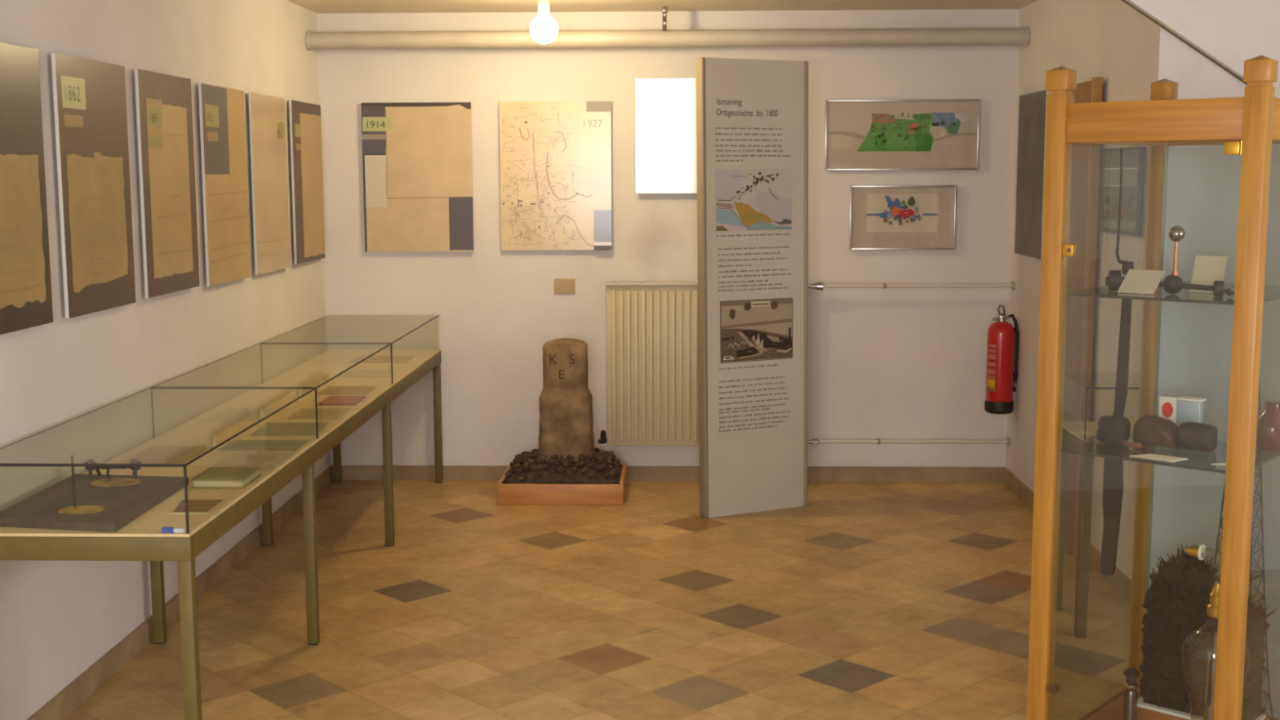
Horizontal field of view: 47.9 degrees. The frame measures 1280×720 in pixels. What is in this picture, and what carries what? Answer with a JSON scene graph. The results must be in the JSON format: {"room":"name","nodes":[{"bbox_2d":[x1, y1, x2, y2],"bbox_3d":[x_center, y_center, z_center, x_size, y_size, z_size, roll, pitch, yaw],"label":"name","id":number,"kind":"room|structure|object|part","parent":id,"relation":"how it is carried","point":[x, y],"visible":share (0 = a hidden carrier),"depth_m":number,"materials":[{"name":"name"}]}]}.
{"room":"museum","nodes":[
{"label":"museum","id":0,"kind":"room"},
{"bbox_2d":[0,0,330,719],"bbox_3d":[-1.833,0.011,3.037,0.150,2.410,8.920,0,7,2],"label":"wall","id":1,"kind":"structure","parent":0,"point":[58,619],"depth_m":4.81,"materials":[{"name":"paint"}]},
{"bbox_2d":[0,42,53,334],"bbox_3d":[-1.721,-0.460,3.861,0.024,0.775,0.530,0,7,2],"label":"poster","id":2,"kind":"object","parent":1,"relation":"attached to","point":[25,283],"visible":1,"depth_m":3.98,"materials":[{"name":"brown paper"}]},
{"bbox_2d":[50,53,135,318],"bbox_3d":[-1.703,-0.542,4.495,0.025,0.775,0.530,0,7,2],"label":"poster","id":3,"kind":"object","parent":1,"relation":"attached to","point":[89,95],"visible":1,"depth_m":4.45,"materials":[{"name":"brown paper"}]},
{"bbox_2d":[133,68,199,297],"bbox_3d":[-1.686,-0.627,5.135,0.025,0.770,0.530,0,7,2],"label":"poster","id":4,"kind":"object","parent":1,"relation":"attached to","point":[163,102],"visible":1,"depth_m":5.09,"materials":[{"name":"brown paper"}]},
{"bbox_2d":[26,465,333,719],"bbox_3d":[-1.747,1.167,3.185,0.014,0.078,8.920,0,7,2],"label":"baseboard","id":5,"kind":"structure","parent":1,"relation":"attached to","point":[82,686],"depth_m":4.93,"materials":[{"name":"stone"}]},
{"bbox_2d":[198,82,250,286],"bbox_3d":[-1.668,-0.703,5.781,0.025,0.775,0.541,0,7,2],"label":"poster","id":6,"kind":"object","parent":1,"relation":"attached to","point":[221,108],"visible":1,"depth_m":5.75,"materials":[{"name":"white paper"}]},
{"bbox_2d":[248,92,290,275],"bbox_3d":[-1.651,-0.784,6.410,0.025,0.775,0.530,0,7,2],"label":"poster","id":7,"kind":"object","parent":1,"relation":"attached to","point":[267,113],"visible":1,"depth_m":6.38,"materials":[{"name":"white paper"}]},
{"bbox_2d":[288,99,324,264],"bbox_3d":[-1.633,-0.870,7.054,0.025,0.770,0.551,0,7,2],"label":"poster","id":8,"kind":"object","parent":1,"relation":"attached to","point":[305,133],"visible":1,"depth_m":7.02,"materials":[{"name":"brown paper"}]},
{"bbox_2d":[62,480,1130,719],"bbox_3d":[0.865,1.207,3.118,5.240,0.001,8.920,0,7,2],"label":"floor","id":9,"kind":"structure","parent":0,"point":[861,600],"depth_m":5.22,"materials":[{"name":"tile"}]},
{"bbox_2d":[0,349,443,719],"bbox_3d":[-1.377,0.539,5.615,0.582,0.698,3.870,0,7,2],"label":"table","id":10,"kind":"object","parent":9,"relation":"on","point":[142,539],"visible":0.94,"depth_m":4.88,"materials":[{"name":"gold metal"}]},
{"bbox_2d":[0,473,188,532],"bbox_3d":[-1.506,0.388,3.970,0.357,0.024,0.610,0,7,2],"label":"board","id":11,"kind":"object","parent":10,"relation":"on","point":[106,504],"visible":0.99,"depth_m":3.89,"materials":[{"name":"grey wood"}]},
{"bbox_2d":[70,455,79,510],"bbox_3d":[-1.497,0.324,3.805,0.026,0.146,0.026,0,7,2],"label":"pin","id":12,"kind":"object","parent":11,"relation":"on","point":[74,508],"visible":1,"depth_m":3.80,"materials":[{"name":"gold metal"}]},
{"bbox_3d":[-1.497,0.324,3.805,0.006,0.146,0.006,0,7,2],"label":"rod","id":13,"kind":"part","parent":12,"relation":"part of","materials":[{"name":"black metal"}]},
{"bbox_2d":[83,458,142,478],"bbox_3d":[-1.536,0.316,4.208,0.171,0.061,0.051,0,7,2],"label":"iron stand","id":14,"kind":"object","parent":11,"relation":"on","point":[90,469],"visible":0.62,"depth_m":4.19,"materials":[{"name":"black metal"}]},
{"bbox_3d":[-1.551,0.329,4.201,0.012,0.038,0.008,0,7,2],"label":"leg","id":15,"kind":"part","parent":14,"relation":"part of","materials":[{"name":"black metal"}]},
{"bbox_3d":[-1.429,0.478,3.672,0.582,0.062,0.030,0,7,2],"label":"rail","id":16,"kind":"part","parent":10,"relation":"part of","materials":[{"name":"green metal"}]},
{"bbox_3d":[-1.656,0.663,4.928,0.035,0.629,0.035,0,7,2],"label":"leg","id":17,"kind":"part","parent":10,"relation":"part of","materials":[{"name":"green metal"}]},
{"bbox_2d":[0,387,316,533],"bbox_3d":[-1.413,0.266,4.296,0.575,0.182,1.315,0,7,2],"label":"hood","id":18,"kind":"object","parent":10,"relation":"on","point":[184,465],"visible":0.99,"depth_m":3.64,"materials":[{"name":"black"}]},
{"bbox_2d":[120,445,213,467],"bbox_3d":[-1.534,0.310,4.647,0.200,0.003,0.350,0,7,2],"label":"sheet","id":19,"kind":"object","parent":10,"relation":"on","point":[154,454],"visible":0.86,"depth_m":4.66,"materials":[{"name":"brown paper"}]},
{"bbox_2d":[161,527,185,533],"bbox_3d":[-1.187,0.432,3.663,0.057,0.012,0.012,0,7,2],"label":"eraser","id":20,"kind":"object","parent":10,"relation":"on","point":[164,530],"visible":1,"depth_m":3.66,"materials":[{"name":"blue"}]},
{"bbox_3d":[-1.156,0.819,3.711,0.035,0.629,0.035,0,7,2],"label":"leg","id":21,"kind":"part","parent":10,"relation":"part of","materials":[{"name":"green metal"}]},
{"bbox_2d":[168,499,226,514],"bbox_3d":[-1.221,0.401,3.940,0.132,0.004,0.168,0,7,2],"label":"photo card","id":22,"kind":"object","parent":10,"relation":"on","point":[195,506],"visible":0.96,"depth_m":3.93,"materials":[{"name":"brown paper"}]},
{"bbox_2d":[190,466,261,488],"bbox_3d":[-1.223,0.348,4.260,0.153,0.026,0.180,0,7,2],"label":"closed book","id":23,"kind":"object","parent":10,"relation":"on","point":[213,477],"visible":1,"depth_m":4.21,"materials":[{"name":"paper"}]},
{"bbox_2d":[202,407,280,421],"bbox_3d":[-1.506,0.204,5.464,0.210,0.003,0.300,0,7,2],"label":"sheet","id":24,"kind":"object","parent":10,"relation":"on","point":[228,414],"visible":1,"depth_m":5.45,"materials":[{"name":"brown paper"}]},
{"bbox_2d":[208,451,293,469],"bbox_3d":[-1.234,0.319,4.577,0.193,0.003,0.275,0,7,2],"label":"sheet","id":25,"kind":"object","parent":10,"relation":"on","point":[264,460],"visible":0.88,"depth_m":4.59,"materials":[{"name":"brown paper"}]},
{"bbox_2d":[217,440,309,450],"bbox_3d":[-1.260,0.286,4.833,0.258,0.002,0.180,0,7,2],"label":"sheet","id":26,"kind":"object","parent":10,"relation":"on","point":[236,445],"visible":1,"depth_m":4.83,"materials":[{"name":"brown"}]},
{"bbox_3d":[-1.620,0.494,6.231,0.035,0.629,0.035,0,7,2],"label":"leg","id":27,"kind":"part","parent":10,"relation":"part of","materials":[{"name":"green metal"}]},
{"bbox_2d":[150,342,391,439],"bbox_3d":[-1.377,0.097,5.596,0.575,0.182,1.302,0,7,2],"label":"hood","id":28,"kind":"object","parent":10,"relation":"on","point":[388,344],"visible":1,"depth_m":4.95,"materials":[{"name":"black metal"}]},
{"bbox_2d":[249,422,328,435],"bbox_3d":[-1.248,0.246,5.140,0.225,0.003,0.260,0,7,-1],"label":"sheet","id":29,"kind":"object","parent":10,"relation":"on","point":[298,428],"visible":1,"depth_m":5.13,"materials":[{"name":"brown paper"}]},
{"bbox_3d":[-1.123,0.664,4.913,0.035,0.629,0.035,0,7,2],"label":"leg","id":30,"kind":"part","parent":10,"relation":"part of","materials":[{"name":"green metal"}]},
{"bbox_3d":[-1.101,0.231,5.568,0.030,0.062,3.810,0,7,2],"label":"rail","id":31,"kind":"part","parent":10,"relation":"part of","materials":[{"name":"green metal"}]},
{"bbox_2d":[286,408,350,418],"bbox_3d":[-1.219,0.203,5.471,0.185,0.003,0.230,0,7,2],"label":"sheet","id":32,"kind":"object","parent":10,"relation":"on","point":[304,413],"visible":0.93,"depth_m":5.46,"materials":[{"name":"brown paper"}]},
{"bbox_3d":[-1.585,0.329,7.510,0.035,0.629,0.035,0,7,2],"label":"leg","id":33,"kind":"part","parent":10,"relation":"part of","materials":[{"name":"green metal"}]},
{"bbox_2d":[318,395,365,405],"bbox_3d":[-1.191,0.162,5.763,0.145,0.008,0.200,0,7,2],"label":"booklet","id":34,"kind":"object","parent":10,"relation":"on","point":[331,400],"visible":1,"depth_m":5.74,"materials":[{"name":"brown"}]},
{"bbox_2d":[316,386,377,395],"bbox_3d":[-1.230,0.128,6.052,0.210,0.003,0.220,0,7,2],"label":"sheet","id":35,"kind":"object","parent":10,"relation":"on","point":[362,390],"visible":1,"depth_m":6.04,"materials":[{"name":"brown paper"}]},
{"bbox_2d":[260,315,439,383],"bbox_3d":[-1.343,-0.066,6.859,0.575,0.182,1.242,0,7,2],"label":"hood","id":36,"kind":"object","parent":10,"relation":"on","point":[262,343],"visible":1,"depth_m":6.24,"materials":[{"name":"black"}]},
{"bbox_2d":[348,355,414,362],"bbox_3d":[-1.267,-0.004,7.070,0.280,0.003,0.250,0,7,2],"label":"sheet","id":37,"kind":"object","parent":10,"relation":"on","point":[373,358],"visible":0.88,"depth_m":7.05,"materials":[{"name":"brown paper"}]},
{"bbox_3d":[-1.087,0.495,6.217,0.035,0.629,0.035,0,7,2],"label":"leg","id":38,"kind":"part","parent":10,"relation":"part of","materials":[{"name":"green metal"}]},
{"bbox_3d":[-1.052,0.329,7.496,0.035,0.629,0.035,0,7,2],"label":"leg","id":39,"kind":"part","parent":10,"relation":"part of","materials":[{"name":"green metal"}]},
{"bbox_2d":[497,462,626,505],"bbox_3d":[-0.381,0.618,7.237,0.613,0.116,0.490,0,7,2],"label":"box","id":40,"kind":"object","parent":9,"relation":"on","point":[508,494],"visible":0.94,"depth_m":7.00,"materials":[{"name":"orange wood"}]},
{"bbox_2d":[502,448,622,484],"bbox_3d":[-0.382,0.489,7.221,0.575,0.197,0.452,0,7,2],"label":"rocks","id":41,"kind":"object","parent":40,"relation":"on","point":[602,467],"visible":0.73,"depth_m":7.04,"materials":[{"name":"brown stone"}]},
{"bbox_2d":[537,337,595,484],"bbox_3d":[-0.370,0.259,7.177,0.301,0.725,0.220,0,7,2],"label":"stone","id":42,"kind":"object","parent":41,"relation":"in","point":[566,424],"visible":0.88,"depth_m":7.09,"materials":[{"name":"stone"}]},
{"bbox_2d":[695,57,808,518],"bbox_3d":[0.530,-0.329,6.740,0.596,2.116,0.087,-4,8,-27],"label":"text stele","id":43,"kind":"object","parent":9,"relation":"on","point":[752,115],"visible":1,"depth_m":6.70,"materials":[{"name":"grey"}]},
{"bbox_2d":[715,168,792,231],"bbox_3d":[0.531,-0.741,6.649,0.417,0.281,0.001,-4,8,-27],"label":"picture","id":44,"kind":"object","parent":43,"relation":"attached to","point":[747,199],"depth_m":6.65,"materials":[{"name":"paper"}]},
{"bbox_2d":[720,297,792,363],"bbox_3d":[0.550,-0.139,6.731,0.399,0.289,0.010,-4,8,-27],"label":"picture","id":45,"kind":"object","parent":43,"relation":"attached to","point":[753,330],"depth_m":6.73,"materials":[{"name":"brown"}]},
{"bbox_2d":[1056,386,1139,638],"bbox_3d":[1.767,0.504,5.101,0.505,0.880,0.360,0,7,2],"label":"side showcase","id":46,"kind":"object","parent":9,"relation":"on","point":[1078,436],"visible":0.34,"depth_m":4.96,"materials":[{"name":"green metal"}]},
{"bbox_3d":[1.537,0.602,5.284,0.035,0.640,0.035,0,7,2],"label":"leg","id":47,"kind":"part","parent":46,"relation":"part of","materials":[{"name":"green metal"}]},
{"bbox_3d":[1.528,0.644,4.962,0.035,0.640,0.035,0,7,2],"label":"leg","id":48,"kind":"part","parent":46,"relation":"part of","materials":[{"name":"green metal"}]},
{"bbox_3d":[1.766,0.281,5.072,0.505,0.050,0.360,0,7,2],"label":"rail","id":49,"kind":"part","parent":46,"relation":"part of","materials":[{"name":"green metal"}]},
{"bbox_2d":[1026,55,1279,719],"bbox_3d":[1.514,0.153,3.950,0.563,1.874,0.743,6,10,41],"label":"tall cabinet","id":50,"kind":"object","parent":9,"relation":"on","point":[1224,191],"depth_m":3.92,"materials":[{"name":"brown wood"}]},
{"bbox_3d":[1.099,0.165,3.863,0.060,1.874,0.060,6,10,41],"label":"post","id":51,"kind":"part","parent":50,"relation":"part of","materials":[{"name":"brown wood"}]},
{"bbox_3d":[1.123,0.892,3.909,0.026,0.026,0.018,6,10,41],"label":"knob","id":52,"kind":"part","parent":50,"relation":"part of","materials":[{"name":"brown wood"}]},
{"bbox_2d":[1096,415,1130,443],"bbox_3d":[1.307,0.192,3.975,0.090,0.065,0.086,0,7,2],"label":"clog","id":53,"kind":"object","parent":50,"relation":"on","point":[1111,428],"visible":0.95,"depth_m":3.94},
{"bbox_2d":[1099,148,1133,575],"bbox_3d":[1.357,0.016,4.084,0.061,1.219,0.020,6,10,41],"label":"shaft","id":54,"kind":"object","parent":50,"relation":"hanging from","point":[1113,482],"visible":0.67,"depth_m":4.11,"materials":[{"name":"black metal"}]},
{"bbox_3d":[1.356,0.420,4.138,0.055,0.404,0.020,6,10,41],"label":"blade","id":55,"kind":"part","parent":54,"relation":"part of","materials":[{"name":"grey metal"}]},
{"bbox_3d":[1.352,-0.429,4.031,0.032,0.323,0.012,7,10,44],"label":"thin rod","id":56,"kind":"part","parent":54,"relation":"part of","materials":[{"name":"black metal"}]},
{"bbox_3d":[1.363,-0.003,4.076,0.042,0.405,0.014,6,10,41],"label":"blade","id":57,"kind":"part","parent":54,"relation":"part of","materials":[{"name":"grey metal"}]},
{"bbox_3d":[1.368,-0.244,4.040,0.030,0.066,0.020,6,10,41],"label":"lock plate","id":58,"kind":"part","parent":54,"relation":"part of","materials":[{"name":"grey metal"}]},
{"bbox_3d":[1.323,-0.652,4.015,0.028,0.100,0.630,6,10,41],"label":"rail","id":59,"kind":"part","parent":50,"relation":"part of","materials":[{"name":"brown wood"}]},
{"bbox_2d":[1123,667,1139,719],"bbox_3d":[1.363,0.962,4.002,0.042,0.215,0.042,0,7,2],"label":"tap","id":60,"kind":"object","parent":50,"relation":"on","point":[1130,708],"visible":1,"depth_m":3.98,"materials":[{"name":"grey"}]},
{"bbox_2d":[1120,440,1142,448],"bbox_3d":[1.320,0.227,3.884,0.038,0.017,0.064,-6,10,-39],"label":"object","id":61,"kind":"object","parent":50,"relation":"on","point":[1125,443],"visible":1,"depth_m":3.87,"materials":[{"name":"brown"}]},
{"bbox_2d":[1117,269,1165,293],"bbox_3d":[1.319,-0.206,3.788,0.110,0.059,0.045,6,10,41],"label":"card","id":62,"kind":"object","parent":50,"relation":"on","point":[1135,281],"visible":1,"depth_m":3.79,"materials":[{"name":"beige paper"}]},
{"bbox_3d":[1.552,0.098,4.369,0.060,1.874,0.060,6,10,41],"label":"post","id":63,"kind":"part","parent":50,"relation":"part of","materials":[{"name":"brown wood"}]},
{"bbox_3d":[1.285,-0.597,3.596,0.450,0.100,0.028,6,10,41],"label":"rail","id":64,"kind":"part","parent":50,"relation":"part of","materials":[{"name":"brown wood"}]},
{"bbox_2d":[1133,414,1178,448],"bbox_3d":[1.407,0.193,3.914,0.114,0.078,0.092,6,10,41],"label":"shoe","id":65,"kind":"object","parent":50,"relation":"on","point":[1153,430],"visible":0.91,"depth_m":3.88,"materials":[{"name":"leather"}]},
{"bbox_2d":[1129,453,1187,462],"bbox_3d":[1.351,0.253,3.750,0.130,0.002,0.060,6,10,41],"label":"label card","id":66,"kind":"object","parent":50,"relation":"on","point":[1160,457],"visible":1,"depth_m":3.74,"materials":[{"name":"beige paper"}]},
{"bbox_2d":[1158,395,1177,424],"bbox_3d":[1.471,0.161,4.011,0.050,0.117,0.013,6,10,41],"label":"packet","id":67,"kind":"object","parent":50,"relation":"on","point":[1167,405],"visible":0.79,"depth_m":4.00,"materials":[{"name":"white paper"}]},
{"bbox_2d":[1105,226,1234,296],"bbox_3d":[1.380,-0.260,3.751,0.352,0.178,0.062,7,10,43],"label":"model","id":68,"kind":"object","parent":50,"relation":"on","point":[1173,283],"visible":0.99,"depth_m":3.74},
{"bbox_3d":[1.393,-0.264,3.745,0.016,0.097,0.016,0,7,2],"label":"copper rod","id":69,"kind":"part","parent":68,"relation":"part of","materials":[{"name":"brown"}]},
{"bbox_2d":[1067,280,1279,302],"bbox_3d":[1.502,-0.186,3.894,0.483,0.006,0.606,6,10,41],"label":"shelf","id":70,"kind":"object","parent":50,"relation":"attached to","point":[1272,288],"depth_m":3.76,"materials":[{"name":"clear glass"}]},
{"bbox_2d":[1176,395,1206,426],"bbox_3d":[1.521,0.164,3.977,0.067,0.119,0.044,6,10,41],"label":"clear box","id":71,"kind":"object","parent":50,"relation":"on","point":[1189,409],"visible":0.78,"depth_m":3.96,"materials":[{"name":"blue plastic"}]},
{"bbox_3d":[1.521,0.108,3.970,0.067,0.006,0.044,6,10,41],"label":"lid","id":72,"kind":"part","parent":71,"relation":"part of","materials":[{"name":"white plastic"}]},
{"bbox_2d":[1176,422,1217,452],"bbox_3d":[1.488,0.204,3.849,0.087,0.072,0.083,6,10,41],"label":"shoe","id":73,"kind":"object","parent":50,"relation":"on","point":[1195,436],"visible":1,"depth_m":3.82,"materials":[{"name":"leather"}]},
{"bbox_2d":[1137,697,1266,719],"bbox_3d":[1.558,0.978,4.022,0.317,0.008,0.153,6,10,41],"label":"sheet","id":74,"kind":"object","parent":50,"relation":"on","point":[1140,701],"visible":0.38,"depth_m":4.00,"materials":[{"name":"white paper"}]},
{"bbox_2d":[1138,543,1277,719],"bbox_3d":[1.564,0.751,3.988,0.328,0.457,0.164,7,10,44],"label":"clump","id":75,"kind":"object","parent":74,"relation":"on","point":[1176,599],"visible":0.7,"depth_m":3.97,"materials":[{"name":"black plant"}]},
{"bbox_3d":[1.558,1.024,4.030,0.340,0.084,0.160,6,10,41],"label":"plinth","id":76,"kind":"part","parent":50,"relation":"part of","materials":[{"name":"wood"}]},
{"bbox_2d":[1189,255,1227,292],"bbox_3d":[1.503,-0.227,3.807,0.089,0.095,0.020,6,10,41],"label":"card","id":77,"kind":"object","parent":50,"relation":"on","point":[1207,269],"visible":0.77,"depth_m":3.81,"materials":[{"name":"beige paper"}]},
{"bbox_3d":[1.723,0.213,4.171,0.461,1.655,0.006,6,10,41],"label":"panel","id":78,"kind":"part","parent":50,"relation":"part of","materials":[{"name":"clear glass"}]},
{"bbox_2d":[1180,532,1249,719],"bbox_3d":[1.518,0.770,3.800,0.170,0.647,0.170,0,7,2],"label":"lamp","id":79,"kind":"object","parent":50,"relation":"on","point":[1212,607],"visible":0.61,"depth_m":3.80,"materials":[{"name":"glass"},{"name":"brass"},{"name":"porcelain"}]},
{"bbox_3d":[1.518,0.876,3.814,0.170,0.415,0.170,0,7,2],"label":"glass bulb","id":80,"kind":"part","parent":79,"relation":"part of","materials":[{"name":"clear glass"}]},
{"bbox_2d":[1210,462,1226,466],"bbox_3d":[1.497,0.265,3.655,0.083,0.002,0.037,-2,8,-16],"label":"label card","id":81,"kind":"object","parent":50,"relation":"on","point":[1219,464],"visible":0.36,"depth_m":3.66,"materials":[{"name":"beige paper"}]},
{"bbox_3d":[1.738,-0.664,4.102,0.450,0.100,0.028,6,10,41],"label":"rail","id":82,"kind":"part","parent":50,"relation":"part of","materials":[{"name":"brown wood"}]},
{"bbox_2d":[1213,379,1278,719],"bbox_3d":[1.702,0.434,4.073,0.199,1.241,0.199,6,10,41],"label":"lattice mast","id":83,"kind":"object","parent":50,"relation":"on","point":[1220,524],"visible":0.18,"depth_m":4.08,"materials":[{"name":"black metal"}]},
{"bbox_3d":[1.704,1.043,4.152,0.199,0.013,0.199,6,10,41],"label":"plate","id":84,"kind":"part","parent":83,"relation":"part of","materials":[{"name":"beige metal"}]},
{"bbox_3d":[1.475,0.207,3.532,0.060,1.874,0.060,6,10,41],"label":"post","id":85,"kind":"part","parent":50,"relation":"part of","materials":[{"name":"brown wood"}]},
{"bbox_2d":[1256,400,1279,451],"bbox_3d":[1.689,0.175,3.848,0.092,0.129,0.092,0,7,2],"label":"vessel","id":86,"kind":"object","parent":50,"relation":"on","point":[1268,433],"visible":0.93,"depth_m":3.82,"materials":[{"name":"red ceramic"}]},
{"bbox_3d":[1.699,-0.610,3.684,0.028,0.100,0.630,6,10,41],"label":"rail","id":87,"kind":"part","parent":50,"relation":"part of","materials":[{"name":"brown wood"}]},
{"bbox_2d":[286,0,1037,13],"bbox_3d":[0.857,-1.257,2.800,5.540,0.150,9.220,0,7,2],"label":"ceiling","id":88,"kind":"structure","parent":0,"point":[318,6],"depth_m":6.99,"materials":[{"name":"paint"}]},
{"bbox_2d":[529,0,557,43],"bbox_3d":[-0.425,-1.520,6.371,0.124,0.236,0.124,0,7,2],"label":"light bulb","id":89,"kind":"object","parent":88,"relation":"hanging from","point":[544,28],"visible":1,"depth_m":6.34,"materials":[{"name":"beige glass"}]},
{"bbox_2d":[537,0,549,13],"bbox_3d":[-0.425,-1.561,6.366,0.052,0.055,0.052,0,7,2],"label":"socket","id":90,"kind":"object","parent":89,"relation":"attached to","point":[543,5],"depth_m":6.35,"materials":[{"name":"beige plastic"}]},
{"bbox_3d":[-0.425,-1.470,6.378,0.124,0.134,0.124,0,7,2],"label":"glass globe","id":91,"kind":"part","parent":89,"relation":"part of","materials":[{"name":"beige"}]},
{"bbox_2d":[305,7,1029,49],"bbox_3d":[0.124,-1.631,7.068,3.536,0.197,0.094,0,7,2],"label":"ceiling pipe","id":92,"kind":"object","parent":88,"relation":"attached to","point":[664,37],"visible":1,"depth_m":7.04,"materials":[{"name":"metal"}]},
{"bbox_2d":[316,8,1019,466],"bbox_3d":[0.135,-0.571,7.483,3.840,2.410,0.150,0,7,2],"label":"wall","id":93,"kind":"structure","parent":0,"point":[888,363],"depth_m":7.41,"materials":[{"name":"paint"}]},
{"bbox_2d":[360,102,474,251],"bbox_3d":[-1.137,-0.935,7.380,0.562,0.757,0.026,0,7,2],"label":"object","id":94,"kind":"object","parent":93,"relation":"attached to","point":[417,157],"visible":1,"depth_m":7.37,"materials":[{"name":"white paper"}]},
{"bbox_2d":[498,101,612,249],"bbox_3d":[-0.430,-0.939,7.354,0.568,0.752,0.037,0,7,2],"label":"map poster","id":95,"kind":"object","parent":93,"relation":"attached to","point":[555,157],"visible":1,"depth_m":7.35,"materials":[{"name":"white paper"}]},
{"bbox_2d":[553,278,575,293],"bbox_3d":[-0.390,-0.382,7.441,0.110,0.083,0.009,0,7,2],"label":"label","id":96,"kind":"object","parent":93,"relation":"in","point":[562,286],"visible":1,"depth_m":7.44,"materials":[{"name":"beige"}]},
{"bbox_2d":[635,78,697,193],"bbox_3d":[0.228,-1.134,7.296,0.500,0.575,0.039,0,7,2],"label":"poster","id":97,"kind":"object","parent":93,"relation":"attached to","point":[666,162],"visible":0.49,"depth_m":7.29,"materials":[{"name":"white paper"}]},
{"bbox_2d":[332,465,1003,482],"bbox_3d":[0.136,0.596,7.551,3.512,0.078,0.014,0,7,2],"label":"baseboard","id":98,"kind":"structure","parent":93,"relation":"attached to","point":[365,473],"depth_m":7.54,"materials":[{"name":"stone"}]},
{"bbox_2d":[598,280,822,445],"bbox_3d":[0.358,0.020,7.424,1.150,0.852,0.104,0,7,2],"label":"radiator","id":99,"kind":"object","parent":93,"relation":"attached to","point":[652,357],"visible":0.53,"depth_m":7.39,"materials":[{"name":"beige metal"}]},
{"bbox_3d":[0.342,0.031,7.405,1.030,0.835,0.057,0,7,2],"label":"ribbed panel","id":100,"kind":"part","parent":99,"relation":"part of","materials":[{"name":"beige metal"}]},
{"bbox_2d":[604,280,808,285],"bbox_3d":[0.341,-0.392,7.362,1.038,0.019,0.085,0,7,2],"label":"grille","id":101,"kind":"object","parent":99,"relation":"attached to","point":[607,283],"depth_m":7.33,"materials":[{"name":"beige metal"}]},
{"bbox_2d":[824,98,980,170],"bbox_3d":[1.325,-1.139,7.287,0.775,0.353,0.028,0,7,2],"label":"framed picture","id":102,"kind":"object","parent":93,"relation":"attached to","point":[861,135],"visible":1,"depth_m":7.28,"materials":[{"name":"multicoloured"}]},
{"bbox_2d":[848,185,956,249],"bbox_3d":[1.338,-0.725,7.338,0.539,0.326,0.033,0,7,2],"label":"framed picture","id":103,"kind":"object","parent":93,"relation":"attached to","point":[882,217],"visible":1,"depth_m":7.33,"materials":[{"name":"brown paper"}]},
{"bbox_2d":[819,437,1010,446],"bbox_3d":[1.417,0.418,7.455,0.972,0.044,0.083,0,7,2],"label":"pipe","id":104,"kind":"object","parent":93,"relation":"attached to","point":[1006,442],"visible":1,"depth_m":7.42,"materials":[{"name":"beige metal"}]},
{"bbox_2d":[822,281,1014,289],"bbox_3d":[1.418,-0.381,7.352,0.966,0.044,0.083,0,7,2],"label":"pipe","id":105,"kind":"object","parent":93,"relation":"attached to","point":[1011,285],"visible":1,"depth_m":7.32,"materials":[{"name":"beige"}]},
{"bbox_2d":[1005,0,1201,579],"bbox_3d":[1.948,-0.421,6.282,0.150,2.410,2.170,0,7,2],"label":"wall","id":106,"kind":"structure","parent":0,"point":[1110,40],"depth_m":5.81,"materials":[{"name":"paint"}]},
{"bbox_2d":[984,304,1018,413],"bbox_3d":[1.819,-0.006,7.232,0.162,0.544,0.143,0,7,2],"label":"fire extinguisher","id":107,"kind":"object","parent":106,"relation":"attached to","point":[1002,346],"visible":1,"depth_m":7.19,"materials":[{"name":"red metal"}]},
{"bbox_3d":[1.807,-0.250,7.201,0.043,0.052,0.022,0,7,2],"label":"handle","id":108,"kind":"part","parent":107,"relation":"part of","materials":[{"name":"grey metal"}]},
{"bbox_2d":[1014,89,1048,259],"bbox_3d":[1.879,-0.886,6.900,0.024,0.775,0.530,0,7,2],"label":"poster","id":109,"kind":"object","parent":106,"relation":"attached to","point":[1032,106],"visible":0.82,"depth_m":6.87,"materials":[{"name":"white paper"}]},
{"bbox_2d":[1003,466,1131,603],"bbox_3d":[1.869,0.736,6.427,0.014,0.078,2.184,0,7,2],"label":"baseboard","id":110,"kind":"structure","parent":106,"relation":"attached to","point":[1118,580],"depth_m":5.86,"materials":[{"name":"stone"}]},
{"bbox_2d":[1062,76,1102,559],"bbox_3d":[1.830,-0.173,6.054,0.040,1.973,0.412,0,7,2],"label":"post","id":111,"kind":"object","parent":106,"relation":"attached to","point":[1086,160],"visible":0.57,"depth_m":5.93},
{"bbox_2d":[1098,146,1145,235],"bbox_3d":[1.835,-0.644,5.485,0.028,0.324,0.469,0,7,2],"label":"framed picture","id":112,"kind":"object","parent":106,"relation":"attached to","point":[1133,157],"visible":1,"depth_m":5.45,"materials":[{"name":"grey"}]},
{"bbox_2d":[1197,54,1246,146],"bbox_3d":[2.770,-0.291,5.258,1.550,2.410,0.150,0,7,2],"label":"wall","id":113,"kind":"structure","parent":0,"point":[1215,82],"depth_m":5.11,"materials":[{"name":"paint"}]},
{"bbox_2d":[1121,0,1247,84],"bbox_3d":[2.464,-0.773,5.121,2.146,1.405,0.010,0,7,2],"label":"trim","id":114,"kind":"structure","parent":113,"relation":"attached to","point":[1124,1],"depth_m":5.09,"materials":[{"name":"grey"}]},
{"bbox_2d":[1125,0,1279,97],"bbox_3d":[2.465,-0.777,5.098,2.148,1.398,0.032,0,7,2],"label":"wall","id":115,"kind":"structure","parent":113,"relation":"attached to","point":[1231,33],"depth_m":5.04,"materials":[{"name":"paint"}]}
]}

